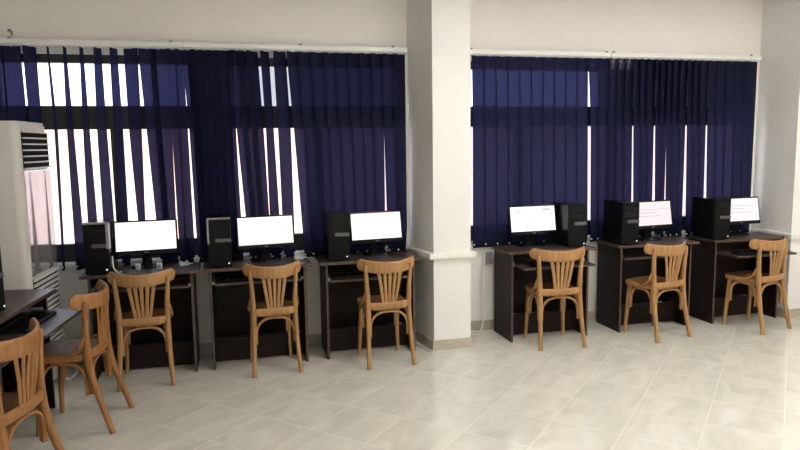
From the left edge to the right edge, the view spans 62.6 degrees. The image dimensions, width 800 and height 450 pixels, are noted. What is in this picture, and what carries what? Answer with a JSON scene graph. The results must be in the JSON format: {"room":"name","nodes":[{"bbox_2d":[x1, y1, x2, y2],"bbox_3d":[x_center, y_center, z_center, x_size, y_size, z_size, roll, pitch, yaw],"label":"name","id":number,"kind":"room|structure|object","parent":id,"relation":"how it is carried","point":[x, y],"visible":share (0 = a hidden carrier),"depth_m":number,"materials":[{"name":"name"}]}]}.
{"room":"computer lab","nodes":[
{"label":"computer lab","id":0,"kind":"room"},
{"bbox_2d":[0,0,762,346],"bbox_3d":[0.326,-0.563,5.628,7.060,3.000,0.200,-3,7,-14],"label":"wall","id":1,"kind":"structure","parent":0,"point":[691,27],"depth_m":5.30,"materials":[{"name":"paint"}]},
{"bbox_2d":[21,53,387,261],"bbox_3d":[-1.453,-0.533,5.165,3.025,1.530,0.060,-3,7,-14],"label":"window","id":2,"kind":"structure","parent":1,"relation":"in","point":[46,111],"depth_m":4.93,"materials":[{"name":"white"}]},
{"bbox_2d":[0,36,194,270],"bbox_3d":[-2.265,-0.506,4.805,1.393,1.670,0.118,-3,7,-14],"label":"vertical blind","id":3,"kind":"object","parent":2,"relation":"attached to","point":[161,70],"visible":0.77,"depth_m":4.84,"materials":[{"name":"blue fabric"}]},
{"bbox_2d":[182,43,409,262],"bbox_3d":[-0.773,-0.572,5.182,1.730,1.670,0.112,-3,7,-14],"label":"vertical blind","id":4,"kind":"object","parent":2,"relation":"attached to","point":[346,107],"visible":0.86,"depth_m":5.16,"materials":[{"name":"blue fabric"}]},
{"bbox_2d":[55,247,387,270],"bbox_3d":[-1.485,0.267,5.138,3.240,0.046,0.036,-3,7,-14],"label":"trim","id":5,"kind":"structure","parent":1,"relation":"attached to","point":[69,266],"depth_m":5.00,"materials":[{"name":"stone"}]},
{"bbox_2d":[73,311,595,364],"bbox_3d":[0.188,0.904,5.654,6.680,0.085,0.012,-3,7,-14],"label":"baseboard","id":6,"kind":"structure","parent":1,"relation":"attached to","point":[205,348],"depth_m":5.44,"materials":[{"name":"tile"}]},
{"bbox_2d":[483,250,493,265],"bbox_3d":[0.769,0.286,5.719,0.090,0.140,0.034,-3,7,-14],"label":"wall socket","id":7,"kind":"object","parent":1,"relation":"attached to","point":[488,255],"visible":1,"depth_m":5.70,"materials":[{"name":"white plastic"}]},
{"bbox_2d":[470,62,708,240],"bbox_3d":[1.869,-0.679,6.000,2.880,1.530,0.060,-3,7,-14],"label":"window","id":8,"kind":"structure","parent":1,"relation":"in","point":[471,107],"depth_m":6.01,"materials":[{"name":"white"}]},
{"bbox_2d":[470,48,610,247],"bbox_3d":[1.210,-0.661,5.690,1.322,1.670,0.094,-3,7,-14],"label":"vertical blind","id":9,"kind":"object","parent":8,"relation":"attached to","point":[530,114],"visible":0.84,"depth_m":5.66,"materials":[{"name":"blue fabric"}]},
{"bbox_2d":[606,51,761,237],"bbox_3d":[2.592,-0.721,6.035,1.577,1.670,0.099,-3,7,-14],"label":"vertical blind","id":10,"kind":"object","parent":8,"relation":"attached to","point":[730,88],"visible":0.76,"depth_m":6.00,"materials":[{"name":"blue fabric"}]},
{"bbox_2d":[471,228,751,247],"bbox_3d":[1.937,0.116,5.998,3.057,0.046,0.036,-3,7,-14],"label":"trim","id":11,"kind":"structure","parent":1,"relation":"attached to","point":[682,232],"depth_m":6.08,"materials":[{"name":"stone"}]},
{"bbox_2d":[7,313,799,449],"bbox_3d":[1.538,1.530,1.171,7.460,0.120,9.950,-3,7,-14],"label":"floor","id":12,"kind":"structure","parent":0,"point":[730,386],"depth_m":4.23,"materials":[{"name":"tile"}]},
{"bbox_2d":[0,360,11,368],"bbox_3d":[-2.099,0.929,2.892,0.583,0.760,0.784,-2,7,-8],"label":"computer desk","id":13,"kind":"object","parent":12,"relation":"on","point":[2,364],"visible":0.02,"depth_m":3.05,"materials":[{"name":"brown wood"}]},
{"bbox_2d":[0,121,64,382],"bbox_3d":[-2.544,0.230,4.372,0.346,1.805,0.532,-2,7,-10],"label":"air conditioner","id":14,"kind":"object","parent":12,"relation":"on","point":[27,228],"visible":0.62,"depth_m":4.17,"materials":[{"name":"grey plastic"}]},
{"bbox_2d":[20,131,50,169],"bbox_3d":[-2.397,-0.494,4.337,0.050,0.240,0.462,-3,7,-14],"label":"vent","id":15,"kind":"object","parent":14,"relation":"attached to","point":[34,154],"depth_m":4.30,"materials":[{"name":"black"}]},
{"bbox_2d":[33,267,64,341],"bbox_3d":[-2.379,0.620,4.472,0.013,0.597,0.470,-2,7,-10],"label":"grille","id":16,"kind":"object","parent":14,"relation":"attached to","point":[48,278],"depth_m":4.52,"materials":[{"name":"white"}]},
{"bbox_2d":[0,318,64,449],"bbox_3d":[-1.824,0.883,2.996,0.474,0.830,0.476,-1,7,0],"label":"bentwood chair","id":17,"kind":"object","parent":12,"relation":"on","point":[14,407],"visible":1,"depth_m":2.98,"materials":[{"name":"brown wood"}]},
{"bbox_2d":[0,288,80,426],"bbox_3d":[-2.212,0.823,3.782,0.583,0.760,0.784,-2,7,-8],"label":"computer desk","id":18,"kind":"object","parent":12,"relation":"on","point":[18,303],"visible":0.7,"depth_m":3.99,"materials":[{"name":"brown wood"}]},
{"bbox_2d":[0,249,5,311],"bbox_3d":[-2.275,0.299,3.453,0.299,0.362,0.162,-2,7,-8],"label":"computer tower","id":19,"kind":"object","parent":18,"relation":"on","point":[2,296],"visible":1,"depth_m":3.53,"materials":[{"name":"black plastic"}]},
{"bbox_2d":[0,311,55,333],"bbox_3d":[-2.108,0.549,3.742,0.140,0.020,0.430,-2,7,-8],"label":"keyboard","id":20,"kind":"object","parent":18,"relation":"on","point":[22,325],"visible":0.82,"depth_m":3.71,"materials":[{"name":"black plastic"}]},
{"bbox_2d":[0,308,80,340],"bbox_3d":[-2.077,0.565,3.772,0.366,0.018,0.652,-3,7,-14],"label":"keyboard tray","id":21,"kind":"object","parent":18,"relation":"on","point":[62,316],"depth_m":3.79,"materials":[{"name":"brown wood"}]},
{"bbox_2d":[65,368,78,380],"bbox_3d":[-2.348,0.986,4.682,0.048,0.221,0.375,-2,7,-8],"label":"hose","id":22,"kind":"object","parent":12,"relation":"on","point":[77,370],"visible":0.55,"depth_m":4.68,"materials":[{"name":"white plastic"}]},
{"bbox_2d":[35,279,134,436],"bbox_3d":[-1.895,0.776,3.896,0.474,0.830,0.476,-2,7,-6],"label":"bentwood chair","id":23,"kind":"object","parent":12,"relation":"on","point":[62,353],"visible":0.88,"depth_m":3.78,"materials":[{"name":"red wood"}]},
{"bbox_2d":[79,262,200,380],"bbox_3d":[-1.861,0.692,4.830,0.784,0.760,0.403,-3,7,-14],"label":"computer desk","id":24,"kind":"object","parent":12,"relation":"on","point":[183,290],"visible":0.67,"depth_m":4.92,"materials":[{"name":"brown wood"}]},
{"bbox_2d":[81,218,116,273],"bbox_3d":[-2.133,0.148,4.685,0.168,0.363,0.301,-3,7,-14],"label":"computer tower","id":25,"kind":"object","parent":24,"relation":"on","point":[98,244],"visible":0.94,"depth_m":4.55,"materials":[{"name":"black plastic"}]},
{"bbox_2d":[112,256,121,272],"bbox_3d":[-2.006,0.279,4.639,0.104,0.112,0.030,4,8,33],"label":"cable","id":26,"kind":"object","parent":24,"relation":"on","point":[115,270],"visible":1,"depth_m":4.63,"materials":[{"name":"white plastic"}]},
{"bbox_2d":[135,263,140,269],"bbox_3d":[-1.878,0.300,4.716,0.034,0.046,0.036,-3,7,-18],"label":"speaker","id":27,"kind":"object","parent":24,"relation":"on","point":[137,265],"visible":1,"depth_m":4.70},
{"bbox_2d":[94,278,188,292],"bbox_3d":[-1.861,0.440,4.785,0.624,0.018,0.303,-3,7,-14],"label":"keyboard tray","id":28,"kind":"object","parent":24,"relation":"on","point":[177,283],"depth_m":4.71,"materials":[{"name":"brown wood"}]},
{"bbox_2d":[112,218,178,268],"bbox_3d":[-1.858,0.135,4.822,0.440,0.348,0.156,-3,7,-20],"label":"computer monitor","id":29,"kind":"object","parent":24,"relation":"on","point":[146,238],"visible":0.85,"depth_m":4.79,"materials":[{"name":"black plastic"}]},
{"bbox_2d":[156,263,161,268],"bbox_3d":[-1.737,0.295,4.747,0.036,0.044,0.036,-2,7,-8],"label":"speaker","id":30,"kind":"object","parent":24,"relation":"on","point":[158,265],"visible":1,"depth_m":4.73},
{"bbox_2d":[179,261,192,265],"bbox_3d":[-1.593,0.283,4.889,0.105,0.030,0.084,-5,8,-34],"label":"power adapter","id":31,"kind":"object","parent":24,"relation":"on","point":[185,263],"visible":1,"depth_m":4.85,"materials":[{"name":"grey plastic"}]},
{"bbox_2d":[107,268,175,391],"bbox_3d":[-1.790,0.696,4.626,0.438,0.808,0.434,-3,7,-17],"label":"bentwood chair","id":32,"kind":"object","parent":12,"relation":"on","point":[139,319],"visible":0.98,"depth_m":4.46,"materials":[{"name":"brown wood"}]},
{"bbox_2d":[202,256,311,369],"bbox_3d":[-1.077,0.657,5.027,0.784,0.760,0.403,-3,7,-14],"label":"computer desk","id":33,"kind":"object","parent":12,"relation":"on","point":[229,301],"visible":0.78,"depth_m":5.11,"materials":[{"name":"brown wood"}]},
{"bbox_2d":[206,214,231,267],"bbox_3d":[-1.339,0.113,4.882,0.167,0.363,0.301,-3,7,-14],"label":"computer tower","id":34,"kind":"object","parent":33,"relation":"on","point":[218,226],"visible":1,"depth_m":4.74,"materials":[{"name":"black plastic"}]},
{"bbox_2d":[225,275,282,281],"bbox_3d":[-1.086,0.393,4.926,0.430,0.020,0.140,-3,7,-14],"label":"keyboard","id":35,"kind":"object","parent":33,"relation":"on","point":[228,278],"visible":0.41,"depth_m":4.85,"materials":[{"name":"black plastic"}]},
{"bbox_2d":[215,274,300,285],"bbox_3d":[-1.077,0.405,4.982,0.624,0.018,0.303,-3,7,-14],"label":"keyboard tray","id":36,"kind":"object","parent":33,"relation":"on","point":[219,280],"depth_m":4.86,"materials":[{"name":"brown wood"}]},
{"bbox_2d":[235,214,294,262],"bbox_3d":[-1.029,0.099,5.026,0.440,0.348,0.156,-3,7,-21],"label":"computer monitor","id":37,"kind":"object","parent":33,"relation":"on","point":[264,232],"visible":1,"depth_m":4.99,"materials":[{"name":"black plastic"}]},
{"bbox_2d":[294,254,307,259],"bbox_3d":[-0.763,0.244,5.098,0.105,0.035,0.086,-1,7,-4],"label":"power adapter","id":38,"kind":"object","parent":33,"relation":"on","point":[297,256],"visible":1,"depth_m":5.05,"materials":[{"name":"grey plastic"}]},
{"bbox_2d":[242,260,302,377],"bbox_3d":[-0.940,0.656,4.852,0.419,0.808,0.434,-3,7,-18],"label":"bentwood chair","id":39,"kind":"object","parent":12,"relation":"on","point":[272,309],"visible":1,"depth_m":4.69,"materials":[{"name":"brown wood"}]},
{"bbox_2d":[315,251,420,358],"bbox_3d":[-0.258,0.621,5.233,0.784,0.760,0.403,-3,7,-14],"label":"computer desk","id":40,"kind":"object","parent":12,"relation":"on","point":[338,297],"visible":0.73,"depth_m":5.31,"materials":[{"name":"brown wood"}]},
{"bbox_2d":[323,210,349,260],"bbox_3d":[-0.497,0.075,5.103,0.162,0.362,0.299,-3,7,-14],"label":"computer tower","id":41,"kind":"object","parent":40,"relation":"on","point":[336,245],"visible":1,"depth_m":4.97,"materials":[{"name":"black plastic"}]},
{"bbox_2d":[331,272,387,279],"bbox_3d":[-0.310,0.388,5.124,0.430,0.020,0.140,-3,7,-16],"label":"keyboard","id":42,"kind":"object","parent":40,"relation":"on","point":[359,274],"visible":0.66,"depth_m":5.07,"materials":[{"name":"black plastic"}]},
{"bbox_2d":[328,271,407,282],"bbox_3d":[-0.258,0.399,5.192,0.624,0.018,0.303,-3,7,-14],"label":"keyboard tray","id":43,"kind":"object","parent":40,"relation":"on","point":[404,274],"depth_m":5.05,"materials":[{"name":"brown wood"}]},
{"bbox_2d":[349,210,402,255],"bbox_3d":[-0.198,0.062,5.234,0.440,0.348,0.156,-3,7,-21],"label":"computer monitor","id":44,"kind":"object","parent":40,"relation":"on","point":[373,227],"visible":0.98,"depth_m":5.20,"materials":[{"name":"black plastic"}]},
{"bbox_2d":[406,203,408,249],"bbox_3d":[0.063,0.013,5.376,0.016,0.376,0.043,5,9,39],"label":"cable","id":45,"kind":"object","parent":40,"relation":"on","point":[408,203],"visible":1,"depth_m":5.38,"materials":[{"name":"white plastic"}]},
{"bbox_2d":[357,255,416,369],"bbox_3d":[-0.122,0.629,4.989,0.443,0.808,0.434,-3,7,-17],"label":"bentwood chair","id":46,"kind":"object","parent":12,"relation":"on","point":[389,302],"visible":1,"depth_m":4.82,"materials":[{"name":"brown wood"}]},
{"bbox_2d":[471,260,483,335],"bbox_3d":[0.653,0.622,5.666,0.118,0.631,0.202,4,8,35],"label":"cable","id":47,"kind":"object","parent":12,"relation":"on","point":[482,260],"visible":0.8,"depth_m":5.69,"materials":[{"name":"white plastic"}]},
{"bbox_2d":[492,243,595,341],"bbox_3d":[1.221,0.564,5.541,0.784,0.760,0.528,-3,7,-14],"label":"computer desk","id":48,"kind":"object","parent":12,"relation":"on","point":[512,273],"visible":0.77,"depth_m":5.62,"materials":[{"name":"brown wood"}]},
{"bbox_2d":[507,204,556,246],"bbox_3d":[1.110,0.004,5.568,0.440,0.348,0.156,-3,7,-17],"label":"computer monitor","id":49,"kind":"object","parent":48,"relation":"on","point":[528,220],"visible":1,"depth_m":5.53,"materials":[{"name":"black plastic"}]},
{"bbox_2d":[526,260,578,266],"bbox_3d":[1.251,0.310,5.344,0.430,0.020,0.140,-2,7,-12],"label":"keyboard","id":50,"kind":"object","parent":48,"relation":"on","point":[543,263],"visible":0.46,"depth_m":5.29,"materials":[{"name":"black plastic"}]},
{"bbox_2d":[514,259,594,270],"bbox_3d":[1.246,0.322,5.402,0.624,0.018,0.303,-3,7,-14],"label":"keyboard tray","id":51,"kind":"object","parent":48,"relation":"on","point":[522,265],"depth_m":5.31,"materials":[{"name":"brown wood"}]},
{"bbox_2d":[552,201,586,246],"bbox_3d":[1.436,-0.010,5.588,0.162,0.362,0.299,-3,7,-14],"label":"computer tower","id":52,"kind":"object","parent":48,"relation":"on","point":[571,222],"visible":1,"depth_m":5.46,"materials":[{"name":"black plastic"}]},
{"bbox_2d":[524,246,586,350],"bbox_3d":[1.249,0.565,5.359,0.476,0.808,0.434,-2,7,-11],"label":"bentwood chair","id":53,"kind":"object","parent":12,"relation":"on","point":[558,289],"visible":1,"depth_m":5.19,"materials":[{"name":"brown wood"}]},
{"bbox_2d":[596,236,699,332],"bbox_3d":[2.172,0.514,5.843,0.784,0.760,0.403,-3,7,-14],"label":"computer desk","id":54,"kind":"object","parent":12,"relation":"on","point":[617,263],"visible":0.82,"depth_m":5.87,"materials":[{"name":"brown wood"}]},
{"bbox_2d":[603,199,639,244],"bbox_3d":[1.911,-0.029,5.687,0.162,0.362,0.299,-3,7,-14],"label":"computer tower","id":55,"kind":"object","parent":54,"relation":"on","point":[621,217],"visible":1,"depth_m":5.57,"materials":[{"name":"black plastic"}]},
{"bbox_2d":[635,200,672,240],"bbox_3d":[2.214,-0.044,5.840,0.440,0.348,0.156,-3,7,-20],"label":"computer monitor","id":56,"kind":"object","parent":54,"relation":"on","point":[654,214],"visible":0.73,"depth_m":5.82,"materials":[{"name":"black plastic"}]},
{"bbox_2d":[622,251,687,259],"bbox_3d":[2.172,0.262,5.798,0.624,0.018,0.303,-3,7,-14],"label":"keyboard tray","id":57,"kind":"object","parent":54,"relation":"on","point":[632,255],"depth_m":5.67,"materials":[{"name":"brown wood"}]},
{"bbox_2d":[623,240,691,342],"bbox_3d":[2.166,0.529,5.555,0.476,0.808,0.434,-4,8,-26],"label":"bentwood chair","id":58,"kind":"object","parent":12,"relation":"on","point":[655,283],"visible":1,"depth_m":5.40,"materials":[{"name":"brown wood"}]},
{"bbox_2d":[688,232,796,323],"bbox_3d":[3.103,0.484,5.985,0.784,0.760,0.583,-3,7,-14],"label":"computer desk","id":59,"kind":"object","parent":12,"relation":"on","point":[711,260],"visible":0.78,"depth_m":6.07,"materials":[{"name":"brown wood"}]},
{"bbox_2d":[692,196,730,239],"bbox_3d":[2.787,-0.065,5.892,0.162,0.362,0.299,-3,7,-14],"label":"computer tower","id":60,"kind":"object","parent":59,"relation":"on","point":[711,217],"visible":1,"depth_m":5.78,"materials":[{"name":"black plastic"}]},
{"bbox_2d":[730,196,760,235],"bbox_3d":[3.109,-0.084,6.065,0.440,0.348,0.156,-3,7,-16],"label":"computer monitor","id":61,"kind":"object","parent":59,"relation":"on","point":[744,210],"visible":0.75,"depth_m":6.04,"materials":[{"name":"black plastic"}]},
{"bbox_2d":[729,250,776,255],"bbox_3d":[3.108,0.236,5.744,0.430,0.020,0.140,-3,7,-14],"label":"keyboard","id":62,"kind":"object","parent":59,"relation":"on","point":[744,252],"visible":0.66,"depth_m":5.69,"materials":[{"name":"black plastic"}]},
{"bbox_2d":[717,249,796,257],"bbox_3d":[3.134,0.246,5.820,0.624,0.018,0.303,-3,7,-14],"label":"keyboard tray","id":63,"kind":"object","parent":59,"relation":"on","point":[723,252],"depth_m":5.73,"materials":[{"name":"brown wood"}]},
{"bbox_2d":[722,235,791,334],"bbox_3d":[3.112,0.494,5.739,0.476,0.808,0.434,-4,8,-28],"label":"bentwood chair","id":64,"kind":"object","parent":12,"relation":"on","point":[756,278],"visible":1,"depth_m":5.60,"materials":[{"name":"brown wood"}]},
{"bbox_2d":[406,0,470,339],"bbox_3d":[0.310,-0.522,5.296,0.383,3.000,0.440,-3,7,-14],"label":"pillar","id":65,"kind":"structure","parent":0,"point":[438,31],"depth_m":5.14,"materials":[{"name":"paint"}]},
{"bbox_2d":[407,246,476,259],"bbox_3d":[0.330,0.216,5.349,0.458,0.046,0.442,-3,7,-14],"label":"trim","id":66,"kind":"structure","parent":65,"relation":"attached to","point":[426,254],"depth_m":5.16,"materials":[{"name":"stone"}]},
{"bbox_2d":[415,330,472,350],"bbox_3d":[0.331,0.928,5.465,0.407,0.080,0.452,-3,7,-14],"label":"baseboard","id":67,"kind":"structure","parent":65,"relation":"attached to","point":[434,345],"depth_m":5.27,"materials":[{"name":"tile"}]},
{"bbox_2d":[752,0,799,308],"bbox_3d":[3.645,-0.668,6.119,0.380,3.000,0.470,-3,7,-14],"label":"pillar","id":68,"kind":"structure","parent":0,"point":[777,152],"depth_m":6.00,"materials":[{"name":"paint"}]},
{"bbox_2d":[751,228,799,238],"bbox_3d":[3.646,0.072,6.167,0.418,0.046,0.472,-3,7,-14],"label":"trim","id":69,"kind":"structure","parent":68,"relation":"attached to","point":[796,235],"depth_m":6.02,"materials":[{"name":"paint"}]},
{"bbox_2d":[777,307,799,318],"bbox_3d":[3.662,0.781,6.280,0.392,0.085,0.470,-3,7,-14],"label":"baseboard","id":70,"kind":"structure","parent":68,"relation":"attached to","point":[794,313],"depth_m":6.04,"materials":[{"name":"stone"}]},
{"label":"outside","id":71,"kind":"structure","parent":0,"visible":0},
{"bbox_2d":[45,128,302,243],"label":"window","id":72,"kind":"structure","parent":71,"point":[68,230],"depth_m":13.88,"materials":[{"name":"white"}]},
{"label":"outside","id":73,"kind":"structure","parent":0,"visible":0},
{"bbox_2d":[384,125,706,224],"bbox_3d":[6.489,0.829,20.945,18.600,8.400,3.170,-3,7,-14],"label":"building","id":74,"kind":"structure","parent":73,"point":[589,127],"depth_m":19.05,"materials":[{"name":"white"}]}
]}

